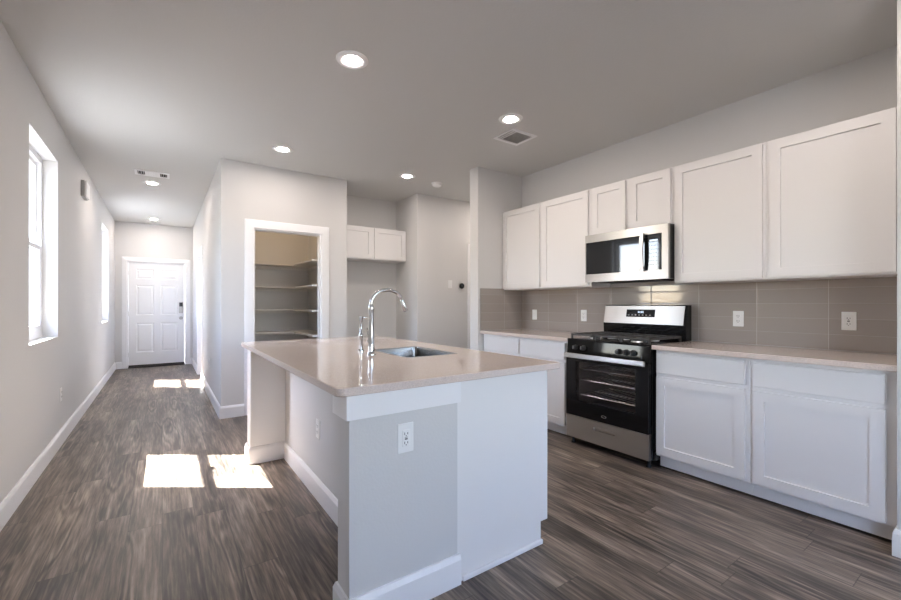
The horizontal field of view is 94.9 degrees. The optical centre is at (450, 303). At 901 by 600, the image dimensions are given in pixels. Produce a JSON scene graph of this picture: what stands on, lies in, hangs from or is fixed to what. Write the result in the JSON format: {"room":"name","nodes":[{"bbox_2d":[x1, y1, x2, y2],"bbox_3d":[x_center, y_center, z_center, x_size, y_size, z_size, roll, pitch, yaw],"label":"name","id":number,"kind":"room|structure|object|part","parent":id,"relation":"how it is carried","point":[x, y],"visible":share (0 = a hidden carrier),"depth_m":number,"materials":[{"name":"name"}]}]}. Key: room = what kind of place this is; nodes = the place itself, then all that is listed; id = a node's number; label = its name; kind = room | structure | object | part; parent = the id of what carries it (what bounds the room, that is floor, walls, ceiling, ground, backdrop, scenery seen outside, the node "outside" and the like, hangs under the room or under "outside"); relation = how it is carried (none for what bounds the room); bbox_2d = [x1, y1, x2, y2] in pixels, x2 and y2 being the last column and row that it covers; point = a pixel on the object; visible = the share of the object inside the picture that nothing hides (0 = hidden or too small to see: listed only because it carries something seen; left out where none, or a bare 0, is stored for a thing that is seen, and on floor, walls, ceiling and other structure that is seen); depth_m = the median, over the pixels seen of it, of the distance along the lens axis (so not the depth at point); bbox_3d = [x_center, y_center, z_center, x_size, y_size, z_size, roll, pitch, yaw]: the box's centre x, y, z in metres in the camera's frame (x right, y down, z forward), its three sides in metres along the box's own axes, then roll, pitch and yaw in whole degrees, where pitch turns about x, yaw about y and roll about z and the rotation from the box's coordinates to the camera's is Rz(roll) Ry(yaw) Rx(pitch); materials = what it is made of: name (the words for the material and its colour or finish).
{"room":"kitchen","nodes":[
{"label":"kitchen","id":0,"kind":"room"},
{"bbox_2d":[0,20,114,502],"bbox_3d":[-2.217,-0.166,1.666,0.285,2.760,14.870,0,0,-35],"label":"wall","id":1,"kind":"structure","parent":0,"point":[75,349],"depth_m":3.29,"materials":[{"name":"white paint"}]},
{"bbox_2d":[29,144,41,339],"bbox_3d":[-3.148,-0.463,3.047,0.060,1.473,0.918,0,0,-35],"label":"window","id":2,"kind":"structure","parent":1,"relation":"in","point":[35,331],"depth_m":3.37,"materials":[{"name":"white paint"}]},
{"bbox_3d":[-3.162,-0.795,3.037,0.020,0.724,0.834,0,0,-35],"label":"sash","id":3,"kind":"part","parent":2,"relation":"part of","materials":[{"name":"white paint"}]},
{"bbox_3d":[-3.142,-0.125,3.051,0.022,0.696,0.834,0,0,-35],"label":"sash","id":4,"kind":"part","parent":2,"relation":"part of","materials":[{"name":"white glass"}]},
{"bbox_2d":[0,363,115,531],"bbox_3d":[-2.099,1.149,1.760,0.015,0.130,14.450,0,0,-35],"label":"baseboard","id":5,"kind":"structure","parent":1,"relation":"attached to","point":[10,503],"depth_m":3.00,"materials":[{"name":"white paint"}]},
{"bbox_2d":[81,180,89,200],"bbox_3d":[-4.048,-1.258,4.583,0.049,0.175,0.250,0,0,-35],"label":"door chime","id":6,"kind":"object","parent":1,"relation":"attached to","point":[85,188],"visible":1,"depth_m":4.50,"materials":[{"name":"grey plastic"}]},
{"bbox_2d":[115,221,192,362],"bbox_3d":[-5.734,-0.166,8.126,1.343,2.760,0.150,0,0,-35],"label":"wall","id":7,"kind":"structure","parent":0,"point":[132,239],"depth_m":7.95,"materials":[{"name":"white paint"}]},
{"bbox_2d":[116,362,121,368],"bbox_3d":[-6.188,1.149,7.707,0.086,0.130,0.015,0,0,-35],"label":"baseboard","id":8,"kind":"structure","parent":7,"relation":"attached to","point":[118,364],"depth_m":7.71,"materials":[{"name":"white paint"}]},
{"bbox_2d":[122,256,189,368],"bbox_3d":[-5.744,0.162,8.098,1.088,2.104,0.182,0,0,-35],"label":"door","id":9,"kind":"structure","parent":7,"relation":"in","point":[155,295],"depth_m":8.05,"materials":[{"name":"white paint"}]},
{"bbox_3d":[-5.889,-0.577,7.970,0.230,0.142,0.008,0,0,-35],"label":"raised panel","id":10,"kind":"part","parent":9,"relation":"part of","materials":[{"name":"white paint"}]},
{"bbox_3d":[-5.889,-0.076,7.970,0.230,0.530,0.008,0,0,-35],"label":"raised panel","id":11,"kind":"part","parent":9,"relation":"part of","materials":[{"name":"white paint"}]},
{"bbox_3d":[-5.889,0.644,7.970,0.230,0.510,0.008,0,0,-35],"label":"raised panel","id":12,"kind":"part","parent":9,"relation":"part of","materials":[{"name":"white paint"}]},
{"bbox_3d":[-5.574,-0.577,8.190,0.230,0.142,0.008,0,0,-35],"label":"raised panel","id":13,"kind":"part","parent":9,"relation":"part of","materials":[{"name":"white paint"}]},
{"bbox_3d":[-5.574,-0.076,8.190,0.230,0.530,0.008,0,0,-35],"label":"raised panel","id":14,"kind":"part","parent":9,"relation":"part of","materials":[{"name":"white paint"}]},
{"bbox_3d":[-5.574,0.644,8.190,0.230,0.510,0.008,0,0,-35],"label":"raised panel","id":15,"kind":"part","parent":9,"relation":"part of","materials":[{"name":"white paint"}]},
{"bbox_2d":[193,162,219,403],"bbox_3d":[-3.816,-0.166,6.455,0.110,2.760,4.785,0,0,-35],"label":"wall","id":16,"kind":"structure","parent":0,"point":[206,228],"depth_m":5.43,"materials":[{"name":"white paint"}]},
{"bbox_2d":[192,358,196,372],"bbox_3d":[-4.813,1.149,7.774,0.015,0.130,1.440,0,0,-35],"label":"baseboard","id":17,"kind":"structure","parent":16,"relation":"attached to","point":[194,364],"depth_m":7.70,"materials":[{"name":"white paint"}]},
{"bbox_2d":[197,246,201,374],"bbox_3d":[-4.071,0.154,6.805,0.126,2.120,0.982,0,0,-35],"label":"door frame","id":18,"kind":"structure","parent":16,"relation":"in","point":[199,257],"depth_m":7.11,"materials":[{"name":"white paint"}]},
{"bbox_2d":[201,374,243,418],"bbox_3d":[-3.037,1.149,5.423,0.236,0.130,2.450,0,0,-35],"label":"baseboard","id":19,"kind":"structure","parent":16,"relation":"attached to","point":[230,411],"depth_m":4.46,"materials":[{"name":"white paint"}]},
{"bbox_2d":[255,231,307,340],"bbox_3d":[-2.619,-0.166,5.854,1.164,2.760,0.100,0,0,-35],"label":"wall","id":20,"kind":"structure","parent":0,"point":[277,248],"depth_m":5.93,"materials":[{"name":"white paint"}]},
{"bbox_2d":[255,259,316,270],"bbox_3d":[-2.261,-0.520,5.342,1.162,0.058,1.149,0,0,-35],"label":"shelf","id":21,"kind":"object","parent":20,"relation":"attached to","point":[311,264],"visible":0.51,"depth_m":5.74,"materials":[{"name":"white paint"}]},
{"bbox_2d":[255,284,316,291],"bbox_3d":[-2.261,-0.210,5.342,1.162,0.058,1.149,0,0,-35],"label":"shelf","id":22,"kind":"object","parent":20,"relation":"attached to","point":[312,287],"visible":0.51,"depth_m":5.80,"materials":[{"name":"white paint"}]},
{"bbox_2d":[255,330,316,336],"bbox_3d":[-2.261,0.410,5.342,1.162,0.058,1.149,0,0,-35],"label":"shelf","id":23,"kind":"object","parent":20,"relation":"attached to","point":[311,333],"visible":0.51,"depth_m":5.73,"materials":[{"name":"white paint"}]},
{"bbox_2d":[255,309,316,313],"bbox_3d":[-2.261,0.105,5.342,1.162,0.058,1.149,0,0,-35],"label":"shelf","id":24,"kind":"object","parent":20,"relation":"attached to","point":[258,311],"visible":0.51,"depth_m":5.74,"materials":[{"name":"white paint"}]},
{"bbox_2d":[308,236,316,338],"bbox_3d":[-1.764,-0.166,5.742,0.110,2.760,1.265,0,0,-35],"label":"wall","id":25,"kind":"structure","parent":0,"point":[312,241],"depth_m":5.98,"materials":[{"name":"white paint"}]},
{"bbox_2d":[220,158,469,405],"bbox_3d":[-0.788,-0.166,5.593,4.089,2.760,0.125,0,0,-35],"label":"wall","id":26,"kind":"structure","parent":0,"point":[247,190],"depth_m":4.96,"materials":[{"name":"white paint"}]},
{"bbox_2d":[244,218,328,415],"bbox_3d":[-1.889,0.142,4.804,0.932,2.144,0.126,0,0,-35],"label":"trim","id":27,"kind":"structure","parent":26,"relation":"attached to","point":[250,225],"depth_m":4.68,"materials":[{"name":"white paint"}]},
{"bbox_2d":[448,280,451,287],"bbox_3d":[-0.004,-0.291,6.077,0.071,0.117,0.009,0,0,-35],"label":"light switch","id":28,"kind":"object","parent":26,"relation":"attached to","point":[449,281],"visible":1,"depth_m":6.07,"materials":[{"name":"white plastic"}]},
{"bbox_2d":[468,244,469,348],"bbox_3d":[0.561,0.148,6.508,0.772,2.130,0.086,0,0,-35],"label":"door frame","id":29,"kind":"structure","parent":26,"relation":"in","point":[468,244],"depth_m":6.26,"materials":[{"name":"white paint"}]},
{"bbox_2d":[347,195,395,337],"bbox_3d":[-1.280,-0.166,6.040,1.025,2.760,0.110,0,0,-35],"label":"wall","id":30,"kind":"structure","parent":0,"point":[364,279],"depth_m":6.06,"materials":[{"name":"white paint"}]},
{"bbox_2d":[347,225,405,263],"bbox_3d":[-1.154,-0.837,5.859,1.022,0.447,0.329,0,0,-35],"label":"upper cabinet","id":31,"kind":"object","parent":30,"relation":"attached to","point":[364,244],"visible":0.74,"depth_m":5.75,"materials":[{"name":"white paint"}]},
{"bbox_3d":[-1.269,-0.837,5.591,0.450,0.423,0.022,0,0,-35],"label":"door","id":32,"kind":"part","parent":31,"relation":"part of","materials":[{"name":"white paint"}]},
{"bbox_3d":[-0.861,-0.837,5.875,0.477,0.423,0.022,0,0,-35],"label":"door","id":33,"kind":"part","parent":31,"relation":"part of","materials":[{"name":"white paint"}]},
{"bbox_2d":[396,193,423,341],"bbox_3d":[-0.631,-0.166,6.102,0.110,2.760,0.750,0,0,-35],"label":"wall","id":34,"kind":"structure","parent":0,"point":[410,210],"depth_m":5.90,"materials":[{"name":"white paint"}]},
{"bbox_2d":[0,0,896,227],"bbox_3d":[0.026,-1.621,3.232,5.757,0.150,14.870,0,0,-35],"label":"ceiling","id":35,"kind":"structure","parent":0,"point":[176,88],"depth_m":2.76,"materials":[{"name":"grey paint"}]},
{"bbox_2d":[142,181,160,185],"bbox_3d":[-3.813,-1.540,5.277,0.200,0.010,0.200,0,0,-35],"label":"recessed light","id":36,"kind":"object","parent":35,"relation":"in","point":[145,182],"visible":1,"depth_m":5.26,"materials":[{"name":"white plastic"}]},
{"bbox_2d":[134,169,169,178],"bbox_3d":[-3.534,-1.541,4.899,0.337,0.008,0.220,0,0,-35],"label":"ceiling vent","id":37,"kind":"object","parent":35,"relation":"in","point":[140,172],"visible":1,"depth_m":4.89,"materials":[{"name":"white metal"}]},
{"bbox_2d":[272,145,292,152],"bbox_3d":[-1.672,-1.540,4.120,0.200,0.010,0.200,0,0,-35],"label":"recessed light","id":38,"kind":"object","parent":35,"relation":"in","point":[279,148],"visible":1,"depth_m":4.11,"materials":[{"name":"white"}]},
{"bbox_2d":[336,50,367,68],"bbox_3d":[-0.622,-1.540,2.615,0.200,0.010,0.200,0,0,-35],"label":"recessed light","id":39,"kind":"object","parent":35,"relation":"in","point":[353,59],"visible":1,"depth_m":2.60,"materials":[{"name":"white paint"}]},
{"bbox_2d":[399,173,414,178],"bbox_3d":[-0.524,-1.540,4.988,0.200,0.010,0.200,0,0,-35],"label":"recessed light","id":40,"kind":"object","parent":35,"relation":"in","point":[405,175],"visible":1,"depth_m":4.97,"materials":[{"name":"white plastic"}]},
{"bbox_2d":[432,182,441,186],"bbox_3d":[-0.174,-1.522,5.281,0.136,0.045,0.136,0,0,-35],"label":"smoke detector","id":41,"kind":"object","parent":35,"relation":"attached to","point":[434,184],"visible":1,"depth_m":5.24,"materials":[{"name":"white plastic"}]},
{"bbox_2d":[499,113,522,123],"bbox_3d":[0.502,-1.540,3.448,0.200,0.010,0.200,0,0,-35],"label":"recessed light","id":42,"kind":"object","parent":35,"relation":"in","point":[510,118],"visible":1,"depth_m":3.43,"materials":[{"name":"white"}]},
{"bbox_2d":[493,128,536,145],"bbox_3d":[0.597,-1.541,3.819,0.300,0.008,0.270,0,0,-35],"label":"ceiling vent","id":43,"kind":"object","parent":35,"relation":"in","point":[514,136],"visible":1,"depth_m":3.81,"materials":[{"name":"white metal"}]},
{"bbox_2d":[0,364,900,599],"bbox_3d":[0.026,1.274,3.232,5.757,0.120,14.870,0,0,-35],"label":"floor","id":44,"kind":"structure","parent":0,"point":[151,494],"depth_m":2.20,"materials":[{"name":"brown wood"}]},
{"bbox_2d":[245,350,546,599],"bbox_3d":[-0.545,0.773,2.683,1.112,0.882,2.146,0,0,-35],"label":"kitchen island","id":45,"kind":"object","parent":44,"relation":"on","point":[469,498],"visible":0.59,"depth_m":1.81,"materials":[{"name":"white paint"}]},
{"bbox_3d":[-1.408,0.707,3.195,0.250,0.749,0.008,0,0,-35],"label":"wing panel","id":46,"kind":"part","parent":45,"relation":"part of","materials":[{"name":"white paint"}]},
{"bbox_2d":[316,418,319,439],"bbox_3d":[-0.828,0.779,2.575,0.008,0.117,0.071,0,0,-35],"label":"wall outlet","id":47,"kind":"object","parent":45,"relation":"attached to","point":[317,420],"visible":1,"depth_m":2.56,"materials":[{"name":"white plastic"}]},
{"bbox_3d":[-0.784,1.149,2.517,0.530,0.130,2.146,0,0,-35],"label":"trim","id":48,"kind":"part","parent":45,"relation":"part of","materials":[{"name":"white paint"}]},
{"bbox_2d":[241,336,559,396],"bbox_3d":[-0.544,0.316,2.694,1.178,0.032,2.200,0,0,-35],"label":"island countertop","id":49,"kind":"structure","parent":45,"relation":"on","point":[336,366],"depth_m":2.05,"materials":[{"name":"beige stone"}]},
{"bbox_2d":[358,316,367,351],"bbox_3d":[-0.558,0.187,2.629,0.066,0.226,0.042,0,0,-35],"label":"soap dispenser","id":50,"kind":"object","parent":49,"relation":"on","point":[360,349],"visible":1,"depth_m":2.61,"materials":[{"name":"silver metal"}]},
{"bbox_3d":[-0.568,0.180,2.622,0.028,0.212,0.028,0,0,-35],"label":"stem","id":51,"kind":"part","parent":50,"relation":"part of","materials":[{"name":"silver metal"}]},
{"bbox_2d":[366,288,407,354],"bbox_3d":[-0.392,0.102,2.520,0.268,0.397,0.095,0,0,-35],"label":"faucet","id":52,"kind":"object","parent":49,"relation":"on","point":[370,334],"visible":1,"depth_m":2.43,"materials":[{"name":"silver metal"}]},
{"bbox_3d":[-0.383,-0.039,2.501,0.231,0.116,0.023,0,0,-35],"label":"spout","id":53,"kind":"part","parent":52,"relation":"part of","materials":[{"name":"silver metal"}]},
{"bbox_2d":[375,346,456,357],"bbox_3d":[-0.240,0.406,2.607,0.360,0.215,0.510,0,0,-35],"label":"sink","id":54,"kind":"object","parent":49,"relation":"in","point":[407,352],"visible":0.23,"depth_m":2.80,"materials":[{"name":"silver metal"}]},
{"bbox_2d":[397,422,412,453],"bbox_3d":[-0.178,0.532,1.644,0.071,0.117,0.010,0,0,-35],"label":"wall outlet","id":55,"kind":"object","parent":45,"relation":"attached to","point":[405,430],"visible":1,"depth_m":1.64,"materials":[{"name":"white plastic"}]},
{"bbox_2d":[402,429,409,446],"bbox_3d":[-0.177,0.532,1.642,0.033,0.066,0.003,0,0,-35],"label":"socket","id":56,"kind":"object","parent":55,"relation":"attached to","point":[405,432],"depth_m":1.64,"materials":[{"name":"white plastic"}]},
{"bbox_3d":[0.259,0.773,1.967,0.572,0.881,0.016,0,0,-35],"label":"panel","id":57,"kind":"part","parent":45,"relation":"part of","materials":[{"name":"white paint"}]},
{"bbox_3d":[0.260,1.201,1.950,0.501,0.025,0.012,0,0,-35],"label":"shoe trim","id":58,"kind":"part","parent":45,"relation":"part of","materials":[{"name":"white paint"}]},
{"bbox_2d":[484,334,520,355],"bbox_3d":[0.784,0.767,4.611,0.623,0.870,0.591,0,0,-35],"label":"base cabinet","id":59,"kind":"object","parent":44,"relation":"on","point":[509,345],"visible":0.25,"depth_m":4.40,"materials":[{"name":"white paint"}]},
{"bbox_2d":[521,337,568,435],"bbox_3d":[1.133,0.767,4.112,0.623,0.870,0.623,0,0,-35],"label":"base cabinet","id":60,"kind":"object","parent":44,"relation":"on","point":[550,350],"visible":0.42,"depth_m":3.84,"materials":[{"name":"white paint"}]},
{"bbox_2d":[480,329,589,341],"bbox_3d":[0.950,0.316,4.336,0.650,0.032,1.218,0,0,-35],"label":"countertop","id":61,"kind":"structure","parent":60,"relation":"on","point":[526,333],"depth_m":4.21,"materials":[{"name":"beige stone"}]},
{"bbox_3d":[0.875,0.430,3.955,0.020,0.148,0.560,0,0,-35],"label":"drawer","id":62,"kind":"part","parent":60,"relation":"part of","materials":[{"name":"white paint"}]},
{"bbox_3d":[0.875,0.813,3.955,0.020,0.566,0.560,0,0,-35],"label":"door","id":63,"kind":"part","parent":60,"relation":"part of","materials":[{"name":"white paint"}]},
{"bbox_2d":[564,305,690,467],"bbox_3d":[1.479,0.612,3.492,0.687,1.204,0.767,0,0,-35],"label":"gas range","id":64,"kind":"object","parent":44,"relation":"on","point":[611,372],"visible":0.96,"depth_m":3.41,"materials":[{"name":"black metal"}]},
{"bbox_2d":[564,352,650,434],"bbox_3d":[1.435,0.688,3.468,0.587,0.538,0.747,0,0,-35],"label":"oven","id":65,"kind":"object","parent":64,"relation":"in","point":[605,389],"depth_m":3.44,"materials":[{"name":"black glass"}]},
{"bbox_3d":[1.253,1.057,3.341,0.035,0.190,0.747,0,0,-35],"label":"storage drawer","id":66,"kind":"part","parent":64,"relation":"part of","materials":[{"name":"silver metal"}]},
{"bbox_3d":[1.254,0.374,3.342,0.032,0.115,0.751,0,0,-35],"label":"control panel","id":67,"kind":"part","parent":64,"relation":"part of","materials":[{"name":"black"}]},
{"bbox_3d":[1.337,0.372,3.171,0.034,0.047,0.047,0,0,-35],"label":"knob","id":68,"kind":"part","parent":64,"relation":"part of","materials":[{"name":"black plastic"}]},
{"bbox_2d":[567,337,684,346],"bbox_3d":[1.463,0.308,3.488,0.532,0.016,0.753,0,0,-35],"label":"cooktop","id":69,"kind":"object","parent":64,"relation":"in","point":[600,341],"depth_m":3.33,"materials":[{"name":"black metal"}]},
{"bbox_3d":[1.371,0.372,3.122,0.034,0.047,0.047,0,0,-35],"label":"knob","id":70,"kind":"part","parent":64,"relation":"part of","materials":[{"name":"black plastic"}]},
{"bbox_3d":[1.686,0.095,3.652,0.037,0.158,0.733,0,0,-35],"label":"backguard panel","id":71,"kind":"part","parent":64,"relation":"part of","materials":[{"name":"silver metal"}]},
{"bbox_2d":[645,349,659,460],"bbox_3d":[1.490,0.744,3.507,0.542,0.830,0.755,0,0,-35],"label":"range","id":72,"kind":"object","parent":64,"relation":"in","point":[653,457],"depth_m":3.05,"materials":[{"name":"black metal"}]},
{"bbox_2d":[656,350,753,494],"bbox_3d":[1.928,0.767,2.973,0.623,0.870,0.595,0,0,-35],"label":"base cabinet","id":73,"kind":"object","parent":44,"relation":"on","point":[703,401],"visible":0.81,"depth_m":2.77,"materials":[{"name":"white paint"}]},
{"bbox_3d":[1.677,0.430,2.807,0.020,0.148,0.560,0,0,-35],"label":"drawer","id":74,"kind":"part","parent":73,"relation":"part of","materials":[{"name":"white paint"}]},
{"bbox_3d":[1.677,0.813,2.807,0.020,0.566,0.560,0,0,-35],"label":"door","id":75,"kind":"part","parent":73,"relation":"part of","materials":[{"name":"white paint"}]},
{"bbox_2d":[751,359,896,539],"bbox_3d":[2.280,0.767,2.469,0.623,0.870,0.632,0,0,-35],"label":"base cabinet","id":76,"kind":"object","parent":44,"relation":"on","point":[824,438],"visible":0.88,"depth_m":2.26,"materials":[{"name":"white paint"}]},
{"bbox_2d":[652,341,896,371],"bbox_3d":[2.090,0.316,2.703,0.650,0.032,1.236,0,0,-35],"label":"countertop","id":77,"kind":"structure","parent":76,"relation":"on","point":[850,359],"depth_m":2.51,"materials":[{"name":"beige stone"}]},
{"bbox_3d":[2.025,0.430,2.308,0.020,0.148,0.568,0,0,-35],"label":"drawer","id":78,"kind":"part","parent":76,"relation":"part of","materials":[{"name":"white paint"}]},
{"bbox_3d":[2.025,0.813,2.308,0.020,0.566,0.568,0,0,-35],"label":"door","id":79,"kind":"part","parent":76,"relation":"part of","materials":[{"name":"white paint"}]},
{"bbox_2d":[470,167,521,350],"bbox_3d":[0.959,-0.166,5.187,1.689,2.760,0.148,0,0,-35],"label":"wall","id":80,"kind":"structure","parent":0,"point":[493,193],"depth_m":4.73,"materials":[{"name":"white paint"}]},
{"bbox_2d":[480,288,521,330],"bbox_3d":[0.601,0.061,4.840,0.644,0.477,0.008,0,0,-35],"label":"tiled wall","id":81,"kind":"structure","parent":80,"relation":"attached to","point":[500,309],"depth_m":4.82,"materials":[{"name":"grey tile"}]},
{"bbox_2d":[522,45,896,353],"bbox_3d":[1.843,-0.166,3.745,0.120,2.760,3.229,0,0,-35],"label":"wall","id":82,"kind":"structure","parent":0,"point":[865,85],"depth_m":3.14,"materials":[{"name":"white paint"}]},
{"bbox_2d":[503,202,549,290],"bbox_3d":[0.909,-0.621,4.694,0.323,0.914,0.597,0,0,-35],"label":"upper cabinet","id":83,"kind":"object","parent":82,"relation":"attached to","point":[522,227],"visible":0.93,"depth_m":4.59,"materials":[{"name":"white paint"}]},
{"bbox_2d":[542,189,610,288],"bbox_3d":[1.257,-0.621,4.196,0.323,0.914,0.616,0,0,-35],"label":"upper cabinet","id":84,"kind":"object","parent":82,"relation":"attached to","point":[566,220],"visible":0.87,"depth_m":4.09,"materials":[{"name":"white paint"}]},
{"bbox_3d":[1.131,-0.621,4.113,0.020,0.890,0.570,0,0,-35],"label":"door","id":85,"kind":"part","parent":84,"relation":"part of","materials":[{"name":"white paint"}]},
{"bbox_2d":[592,167,673,234],"bbox_3d":[1.652,-0.853,3.630,0.323,0.450,0.762,0,0,-35],"label":"upper cabinet","id":86,"kind":"object","parent":82,"relation":"attached to","point":[647,199],"visible":0.79,"depth_m":3.49,"materials":[{"name":"white paint"}]},
{"bbox_3d":[1.417,-0.853,3.703,0.020,0.426,0.336,0,0,-35],"label":"door","id":87,"kind":"part","parent":86,"relation":"part of","materials":[{"name":"white paint"}]},
{"bbox_2d":[585,223,673,283],"bbox_3d":[1.599,-0.410,3.592,0.436,0.433,0.762,0,0,-35],"label":"microwave","id":88,"kind":"object","parent":86,"relation":"attached to","point":[641,254],"visible":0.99,"depth_m":3.43,"materials":[{"name":"silver metal"}]},
{"bbox_3d":[1.417,-0.414,3.577,0.020,0.287,0.560,0,0,-35],"label":"door glass","id":89,"kind":"part","parent":88,"relation":"part of","materials":[{"name":"black glass"}]},
{"bbox_3d":[1.536,-0.418,3.325,0.028,0.308,0.030,0,0,-35],"label":"handle","id":90,"kind":"part","parent":88,"relation":"part of","materials":[{"name":"silver metal"}]},
{"bbox_3d":[1.634,-0.853,3.392,0.020,0.426,0.340,0,0,-35],"label":"door","id":91,"kind":"part","parent":86,"relation":"part of","materials":[{"name":"white paint"}]},
{"bbox_2d":[522,277,896,353],"bbox_3d":[1.790,0.069,3.708,0.008,0.461,3.228,0,0,-35],"label":"tiled wall","id":92,"kind":"structure","parent":82,"relation":"attached to","point":[800,313],"depth_m":3.01,"materials":[{"name":"grey tile"}]},
{"bbox_2d":[532,310,536,319],"bbox_3d":[0.985,0.124,4.846,0.009,0.117,0.071,0,0,-35],"label":"light switch","id":93,"kind":"object","parent":92,"relation":"attached to","point":[534,312],"visible":1,"depth_m":4.84,"materials":[{"name":"white plastic"}]},
{"bbox_2d":[581,310,586,320],"bbox_3d":[1.380,0.119,4.280,0.008,0.117,0.071,0,0,-35],"label":"wall outlet","id":94,"kind":"object","parent":92,"relation":"attached to","point":[583,312],"visible":1,"depth_m":4.27,"materials":[{"name":"white plastic"}]},
{"bbox_2d":[733,311,743,326],"bbox_3d":[2.181,0.111,3.132,0.008,0.117,0.071,0,0,-35],"label":"wall outlet","id":95,"kind":"object","parent":92,"relation":"attached to","point":[738,316],"visible":1,"depth_m":3.13,"materials":[{"name":"white plastic"}]},
{"bbox_2d":[841,312,856,329],"bbox_3d":[2.533,0.108,2.628,0.010,0.117,0.071,0,0,-35],"label":"wall outlet","id":96,"kind":"object","parent":92,"relation":"attached to","point":[848,319],"visible":1,"depth_m":2.62,"materials":[{"name":"white plastic"}]},
{"bbox_2d":[845,316,851,325],"bbox_3d":[2.531,0.108,2.627,0.003,0.066,0.033,0,0,-35],"label":"socket","id":97,"kind":"object","parent":96,"relation":"attached to","point":[848,319],"depth_m":2.63,"materials":[{"name":"white plastic"}]},
{"bbox_2d":[674,142,779,283],"bbox_3d":[2.043,-0.621,3.071,0.323,0.914,0.600,0,0,-35],"label":"upper cabinet","id":98,"kind":"object","parent":82,"relation":"attached to","point":[720,201],"visible":0.91,"depth_m":2.95,"materials":[{"name":"white paint"}]},
{"bbox_2d":[767,107,896,280],"bbox_3d":[2.400,-0.621,2.559,0.323,0.914,0.644,0,0,-35],"label":"upper cabinet","id":99,"kind":"object","parent":82,"relation":"attached to","point":[832,189],"visible":1,"depth_m":2.45,"materials":[{"name":"white paint"}]},
{"bbox_2d":[897,0,900,529],"bbox_3d":[2.885,-0.166,2.423,1.695,2.760,0.131,0,0,-35],"label":"wall","id":100,"kind":"structure","parent":0,"point":[898,1],"depth_m":1.99,"materials":[{"name":"white paint"}]},
{"bbox_2d":[892,526,900,557],"bbox_3d":[2.428,1.149,2.104,0.610,0.130,0.162,0,0,-35],"label":"baseboard","id":101,"kind":"structure","parent":100,"relation":"attached to","point":[896,534],"depth_m":1.98,"materials":[{"name":"white paint"}]}
]}

